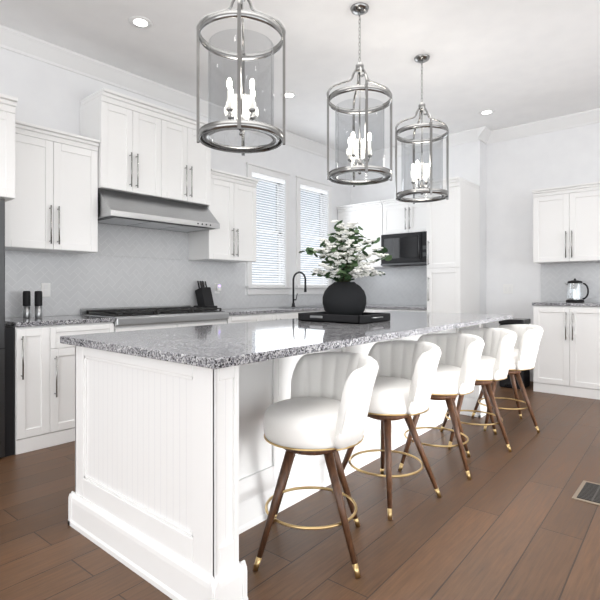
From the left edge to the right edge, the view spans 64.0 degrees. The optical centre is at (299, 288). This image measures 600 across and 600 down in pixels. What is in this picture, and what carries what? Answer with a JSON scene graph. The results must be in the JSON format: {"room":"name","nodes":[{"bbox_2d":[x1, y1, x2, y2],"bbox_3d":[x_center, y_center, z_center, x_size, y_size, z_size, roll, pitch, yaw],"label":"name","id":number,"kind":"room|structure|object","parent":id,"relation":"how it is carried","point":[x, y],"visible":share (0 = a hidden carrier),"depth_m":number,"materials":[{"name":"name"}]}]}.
{"room":"kitchen","nodes":[
{"label":"kitchen","id":0,"kind":"room"},
{"bbox_2d":[0,48,350,317],"bbox_3d":[-3.006,-0.450,3.193,0.160,3.200,12.250,0,0,41],"label":"wall","id":1,"kind":"structure","parent":0,"point":[48,95],"depth_m":4.38,"materials":[{"name":"paint"}]},
{"bbox_2d":[5,120,99,253],"bbox_3d":[-2.053,-0.777,3.873,0.395,0.935,0.721,0,0,41],"label":"upper cabinet","id":2,"kind":"object","parent":1,"relation":"attached to","point":[52,207],"visible":0.79,"depth_m":3.77,"materials":[{"name":"white paint"}]},
{"bbox_2d":[80,88,210,205],"bbox_3d":[-1.420,-1.268,4.580,0.435,0.825,1.164,0,0,41],"label":"upper cabinet","id":3,"kind":"object","parent":1,"relation":"attached to","point":[146,149],"visible":0.96,"depth_m":4.35,"materials":[{"name":"white paint"}]},
{"bbox_2d":[98,189,219,232],"bbox_3d":[-1.377,-0.724,4.542,0.534,0.253,1.150,0,0,41],"label":"range hood","id":4,"kind":"object","parent":1,"relation":"attached to","point":[121,209],"visible":0.94,"depth_m":4.36,"materials":[{"name":"silver metal"}]},
{"bbox_2d":[0,24,351,165],"bbox_3d":[-2.982,-1.982,3.020,0.100,0.135,11.699,0,0,41],"label":"crown molding","id":5,"kind":"structure","parent":1,"relation":"attached to","point":[19,42],"depth_m":4.52,"materials":[{"name":"white paint"}]},
{"bbox_2d":[5,223,350,317],"bbox_3d":[-0.837,-0.310,5.590,0.008,1.079,4.992,0,0,41],"label":"backsplash","id":6,"kind":"structure","parent":1,"relation":"attached to","point":[109,278],"depth_m":4.62,"materials":[{"name":"tile"}]},
{"bbox_2d":[41,283,49,296],"bbox_3d":[-2.146,0.007,4.053,0.007,0.115,0.075,0,0,41],"label":"outlet","id":7,"kind":"object","parent":6,"relation":"attached to","point":[45,288],"visible":0.9,"depth_m":4.05,"materials":[{"name":"white plastic"}]},
{"bbox_2d":[215,283,220,292],"bbox_3d":[-0.927,-0.007,5.445,0.044,0.115,0.075,0,0,41],"label":"outlet","id":8,"kind":"object","parent":6,"relation":"attached to","point":[217,287],"visible":1,"depth_m":5.43,"materials":[{"name":"white plastic"}]},
{"bbox_2d":[188,169,258,262],"bbox_3d":[-0.830,-0.772,5.298,0.395,0.925,0.682,0,0,41],"label":"upper cabinet","id":9,"kind":"object","parent":1,"relation":"attached to","point":[232,209],"visible":0.79,"depth_m":5.16,"materials":[{"name":"white paint"}]},
{"bbox_2d":[245,162,291,294],"bbox_3d":[-0.422,-0.733,6.121,0.177,1.605,0.800,0,0,41],"label":"window","id":10,"kind":"structure","parent":1,"relation":"in","point":[280,180],"depth_m":6.19,"materials":[{"name":"white paint"}]},
{"bbox_2d":[295,175,332,293],"bbox_3d":[0.178,-0.733,6.819,0.177,1.605,0.820,0,0,41],"label":"window","id":11,"kind":"structure","parent":1,"relation":"in","point":[322,191],"depth_m":6.80,"materials":[{"name":"white paint"}]},
{"bbox_2d":[0,381,599,599],"bbox_3d":[0.576,1.200,0.118,9.600,0.100,12.250,0,0,41],"label":"floor","id":12,"kind":"structure","parent":0,"point":[518,522],"depth_m":2.29,"materials":[{"name":"brown wood"}]},
{"bbox_2d":[0,198,14,457],"bbox_3d":[-2.470,0.270,3.134,0.689,1.760,0.939,0,0,41],"label":"refrigerator","id":13,"kind":"object","parent":12,"relation":"on","point":[7,390],"visible":1,"depth_m":3.25,"materials":[{"name":"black metal"}]},
{"bbox_2d":[0,93,17,201],"bbox_3d":[-2.523,-0.080,3.112,0.673,2.460,1.037,0,0,41],"label":"upper cabinet","id":14,"kind":"object","parent":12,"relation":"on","point":[7,143],"visible":1,"depth_m":3.28,"materials":[{"name":"white paint"}]},
{"bbox_2d":[114,320,226,331],"bbox_3d":[-1.326,0.728,4.505,0.656,0.845,1.174,0,0,41],"label":"base cabinet","id":15,"kind":"object","parent":12,"relation":"on","point":[154,326],"visible":0.04,"depth_m":4.24,"materials":[{"name":"white paint"}]},
{"bbox_2d":[80,305,228,325],"bbox_3d":[-1.329,0.238,4.508,0.648,0.127,1.180,0,0,41],"label":"range","id":16,"kind":"object","parent":15,"relation":"on","point":[126,316],"visible":0.98,"depth_m":4.28,"materials":[{"name":"silver metal"}]},
{"bbox_2d":[5,304,380,454],"bbox_3d":[-0.571,0.690,5.392,0.666,0.920,4.957,0,0,41],"label":"base cabinet","id":17,"kind":"object","parent":12,"relation":"on","point":[44,387],"visible":0.31,"depth_m":3.50,"materials":[{"name":"white paint"}]},
{"bbox_2d":[23,291,30,317],"bbox_3d":[-2.166,0.121,3.803,0.055,0.214,0.055,0,0,41],"label":"grinder","id":18,"kind":"object","parent":17,"relation":"on","point":[26,302],"visible":0.98,"depth_m":3.78,"materials":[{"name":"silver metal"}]},
{"bbox_2d":[34,291,41,317],"bbox_3d":[-2.078,0.121,3.813,0.055,0.214,0.055,0,0,41],"label":"grinder","id":19,"kind":"object","parent":17,"relation":"on","point":[38,302],"visible":1,"depth_m":3.79,"materials":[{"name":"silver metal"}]},
{"bbox_2d":[193,281,216,309],"bbox_3d":[-1.017,0.070,5.156,0.240,0.318,0.140,0,0,41],"label":"knife block","id":20,"kind":"object","parent":17,"relation":"on","point":[204,297],"visible":0.85,"depth_m":5.12,"materials":[{"name":"black wood"}]},
{"bbox_2d":[291,271,306,306],"bbox_3d":[0.000,0.003,6.090,0.244,0.452,0.098,0,0,41],"label":"faucet","id":21,"kind":"object","parent":17,"relation":"on","point":[305,288],"visible":0.98,"depth_m":6.12,"materials":[{"name":"black metal"}]},
{"bbox_2d":[282,306,322,307],"bbox_3d":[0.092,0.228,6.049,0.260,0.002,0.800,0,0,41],"label":"sink basin","id":22,"kind":"object","parent":17,"relation":"in","point":[303,307],"visible":0.79,"depth_m":5.89,"materials":[{"name":"silver metal"}]},
{"bbox_2d":[63,327,486,599],"bbox_3d":[0.360,0.708,3.322,1.227,0.885,3.428,0,0,41],"label":"kitchen island","id":23,"kind":"object","parent":12,"relation":"on","point":[178,460],"depth_m":1.98,"materials":[{"name":"white paint"}]},
{"bbox_2d":[60,311,512,370],"bbox_3d":[0.366,0.247,3.317,1.286,0.035,3.480,0,0,41],"label":"island countertop","id":24,"kind":"structure","parent":23,"relation":"on","point":[215,347],"depth_m":2.32,"materials":[{"name":"grey stone"}]},
{"bbox_2d":[298,311,389,323],"bbox_3d":[0.317,0.201,3.455,0.582,0.055,0.423,0,0,41],"label":"tray","id":25,"kind":"object","parent":24,"relation":"on","point":[363,318],"visible":0.98,"depth_m":3.29,"materials":[{"name":"black wood"}]},
{"bbox_2d":[299,220,391,315],"bbox_3d":[0.312,-0.131,3.471,0.653,0.692,0.713,0,0,41],"label":"vase","id":26,"kind":"object","parent":25,"relation":"on","point":[343,295],"visible":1,"depth_m":3.37,"materials":[{"name":"black ceramic"}]},
{"bbox_2d":[253,352,378,577],"bbox_3d":[0.050,0.729,2.145,0.599,0.849,0.600,0,0,41],"label":"stool","id":27,"kind":"object","parent":12,"relation":"on","point":[323,409],"visible":1,"depth_m":2.01,"materials":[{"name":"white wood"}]},
{"bbox_2d":[331,340,441,519],"bbox_3d":[0.512,0.729,2.688,0.553,0.849,0.552,0,0,41],"label":"stool","id":28,"kind":"object","parent":12,"relation":"on","point":[404,383],"visible":0.85,"depth_m":2.56,"materials":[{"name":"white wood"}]},
{"bbox_2d":[364,305,426,312],"bbox_3d":[1.412,0.690,6.516,0.935,0.920,0.668,0,0,41],"label":"base cabinet","id":29,"kind":"object","parent":12,"relation":"on","point":[387,308],"visible":0.21,"depth_m":6.33,"materials":[{"name":"white paint"}]},
{"bbox_2d":[398,333,484,479],"bbox_3d":[0.907,0.729,3.161,0.581,0.849,0.581,0,0,41],"label":"stool","id":30,"kind":"object","parent":12,"relation":"on","point":[457,367],"visible":0.73,"depth_m":3.03,"materials":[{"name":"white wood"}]},
{"bbox_2d":[426,177,479,313],"bbox_3d":[1.931,-0.090,6.066,0.430,2.480,0.675,0,0,41],"label":"pantry cabinet","id":31,"kind":"object","parent":12,"relation":"on","point":[453,253],"visible":0.6,"depth_m":5.87,"materials":[{"name":"white paint"}]},
{"bbox_2d":[440,328,516,451],"bbox_3d":[1.314,0.729,3.631,0.597,0.849,0.597,0,0,41],"label":"stool","id":32,"kind":"object","parent":12,"relation":"on","point":[495,357],"visible":0.67,"depth_m":3.49,"materials":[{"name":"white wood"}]},
{"bbox_2d":[471,324,542,432],"bbox_3d":[1.730,0.729,4.076,0.599,0.849,0.599,0,0,41],"label":"stool","id":33,"kind":"object","parent":12,"relation":"on","point":[525,350],"visible":0.69,"depth_m":3.90,"materials":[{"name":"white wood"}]},
{"bbox_2d":[499,318,530,388],"bbox_3d":[2.528,0.750,5.655,0.280,0.800,0.295,0,0,41],"label":"trash can","id":34,"kind":"object","parent":12,"relation":"on","point":[524,375],"visible":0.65,"depth_m":5.56,"materials":[{"name":"black"}]},
{"bbox_2d":[533,305,599,399],"bbox_3d":[3.124,0.667,5.375,0.789,0.965,0.630,0,0,41],"label":"base cabinet","id":35,"kind":"object","parent":12,"relation":"on","point":[567,362],"depth_m":5.16,"materials":[{"name":"white paint"}]},
{"bbox_2d":[532,301,599,304],"bbox_3d":[3.363,0.167,5.159,1.456,0.035,0.630,0,0,41],"label":"countertop","id":36,"kind":"structure","parent":35,"relation":"on","point":[545,302],"depth_m":5.30,"materials":[{"name":"grey stone"}]},
{"bbox_2d":[565,278,588,302],"bbox_3d":[3.079,0.015,5.343,0.241,0.267,0.180,0,0,41],"label":"kettle","id":37,"kind":"object","parent":36,"relation":"on","point":[579,299],"visible":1,"depth_m":5.29,"materials":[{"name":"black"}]},
{"bbox_2d":[572,480,599,504],"bbox_3d":[1.665,1.147,2.696,0.185,0.007,0.320,0,0,41],"label":"floor vent","id":38,"kind":"object","parent":12,"relation":"in","point":[588,491],"visible":1,"depth_m":2.69,"materials":[{"name":"beige metal"}]},
{"bbox_2d":[0,0,599,153],"bbox_3d":[0.576,-2.110,0.118,9.600,0.120,12.250,0,0,41],"label":"ceiling","id":39,"kind":"structure","parent":0,"point":[514,62],"depth_m":4.16,"materials":[{"name":"paint"}]},
{"bbox_2d":[129,16,152,28],"bbox_3d":[-1.224,-2.047,3.687,0.176,0.006,0.176,0,0,41],"label":"recessed light","id":40,"kind":"object","parent":39,"relation":"in","point":[140,22],"visible":1,"depth_m":3.68,"materials":[{"name":"white paint"}]},
{"bbox_2d":[196,0,285,155],"bbox_3d":[-0.320,-1.422,2.621,0.456,1.254,0.456,0,0,41],"label":"pendant light","id":41,"kind":"object","parent":39,"relation":"hanging from","point":[240,123],"visible":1,"depth_m":2.59,"materials":[{"name":"silver metal"}]},
{"bbox_2d":[281,92,296,98],"bbox_3d":[-0.117,-2.047,5.069,0.176,0.006,0.176,0,0,41],"label":"recessed light","id":42,"kind":"object","parent":39,"relation":"in","point":[289,95],"visible":0.81,"depth_m":5.07,"materials":[{"name":"white paint"}]},
{"bbox_2d":[327,3,391,186],"bbox_3d":[0.435,-1.422,3.501,0.456,1.254,0.456,0,0,41],"label":"pendant light","id":43,"kind":"object","parent":39,"relation":"hanging from","point":[359,9],"visible":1,"depth_m":3.48,"materials":[{"name":"silver metal"}]},
{"bbox_2d":[395,54,448,203],"bbox_3d":[1.080,-1.422,4.252,0.456,1.254,0.456,0,0,41],"label":"pendant light","id":44,"kind":"object","parent":39,"relation":"hanging from","point":[422,189],"visible":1,"depth_m":4.25,"materials":[{"name":"silver metal"}]},
{"bbox_2d":[479,109,494,114],"bbox_3d":[2.164,-2.047,5.562,0.176,0.006,0.176,0,0,41],"label":"recessed light","id":45,"kind":"object","parent":39,"relation":"in","point":[486,112],"visible":1,"depth_m":5.56,"materials":[{"name":"white paint"}]},
{"bbox_2d":[351,122,599,370],"bbox_3d":[4.499,-0.450,4.566,9.440,3.200,0.390,0,0,41],"label":"wall","id":46,"kind":"structure","parent":0,"point":[508,176],"depth_m":6.16,"materials":[{"name":"paint"}]},
{"bbox_2d":[336,200,394,267],"bbox_3d":[0.961,-0.772,7.083,0.768,0.925,0.395,0,0,41],"label":"upper cabinet","id":47,"kind":"object","parent":46,"relation":"attached to","point":[367,217],"visible":0.52,"depth_m":6.89,"materials":[{"name":"white paint"}]},
{"bbox_2d":[381,194,426,234],"bbox_3d":[1.556,-0.995,6.572,0.789,0.480,0.395,0,0,41],"label":"upper cabinet","id":48,"kind":"object","parent":46,"relation":"attached to","point":[399,217],"visible":0.56,"depth_m":6.49,"materials":[{"name":"white paint"}]},
{"bbox_2d":[381,231,426,266],"bbox_3d":[1.538,-0.537,6.550,0.782,0.425,0.453,0,0,41],"label":"microwave","id":49,"kind":"object","parent":48,"relation":"attached to","point":[406,249],"visible":0.79,"depth_m":6.41,"materials":[{"name":"black"}]},
{"bbox_2d":[355,126,491,164],"bbox_3d":[1.609,-1.982,6.724,1.983,0.135,0.101,0,0,41],"label":"crown molding","id":50,"kind":"structure","parent":46,"relation":"attached to","point":[481,133],"depth_m":6.43,"materials":[{"name":"white paint"}]},
{"bbox_2d":[351,262,599,305],"bbox_3d":[2.452,-0.040,6.213,4.172,0.537,0.238,0,0,41],"label":"backsplash","id":51,"kind":"structure","parent":46,"relation":"attached to","point":[401,286],"depth_m":6.68,"materials":[{"name":"tile"}]},
{"bbox_2d":[503,284,512,293],"bbox_3d":[2.674,0.000,6.170,0.120,0.120,0.009,0,0,41],"label":"switch plate","id":52,"kind":"object","parent":46,"relation":"attached to","point":[507,288],"visible":1,"depth_m":6.17,"materials":[{"name":"white plastic"}]},
{"bbox_2d":[530,371,532,380],"bbox_3d":[2.741,1.085,6.109,0.738,0.130,0.016,0,0,41],"label":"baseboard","id":53,"kind":"structure","parent":46,"relation":"attached to","point":[531,375],"depth_m":5.98,"materials":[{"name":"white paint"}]},
{"bbox_2d":[484,108,599,143],"bbox_3d":[5.151,-1.982,3.980,7.368,0.135,0.110,0,0,41],"label":"crown molding","id":54,"kind":"structure","parent":46,"relation":"attached to","point":[592,116],"depth_m":5.83,"materials":[{"name":"white paint"}]},
{"bbox_2d":[533,186,599,263],"bbox_3d":[3.170,-0.713,5.520,0.820,0.806,0.349,0,0,41],"label":"upper cabinet","id":55,"kind":"object","parent":46,"relation":"attached to","point":[566,224],"depth_m":5.42,"materials":[{"name":"white paint"}]},
{"label":"outside","id":56,"kind":"structure","parent":0,"visible":0},
{"bbox_2d":[252,181,319,282],"bbox_3d":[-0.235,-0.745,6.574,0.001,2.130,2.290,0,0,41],"label":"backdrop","id":57,"kind":"structure","parent":56,"point":[269,184],"depth_m":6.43,"materials":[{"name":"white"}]}
]}

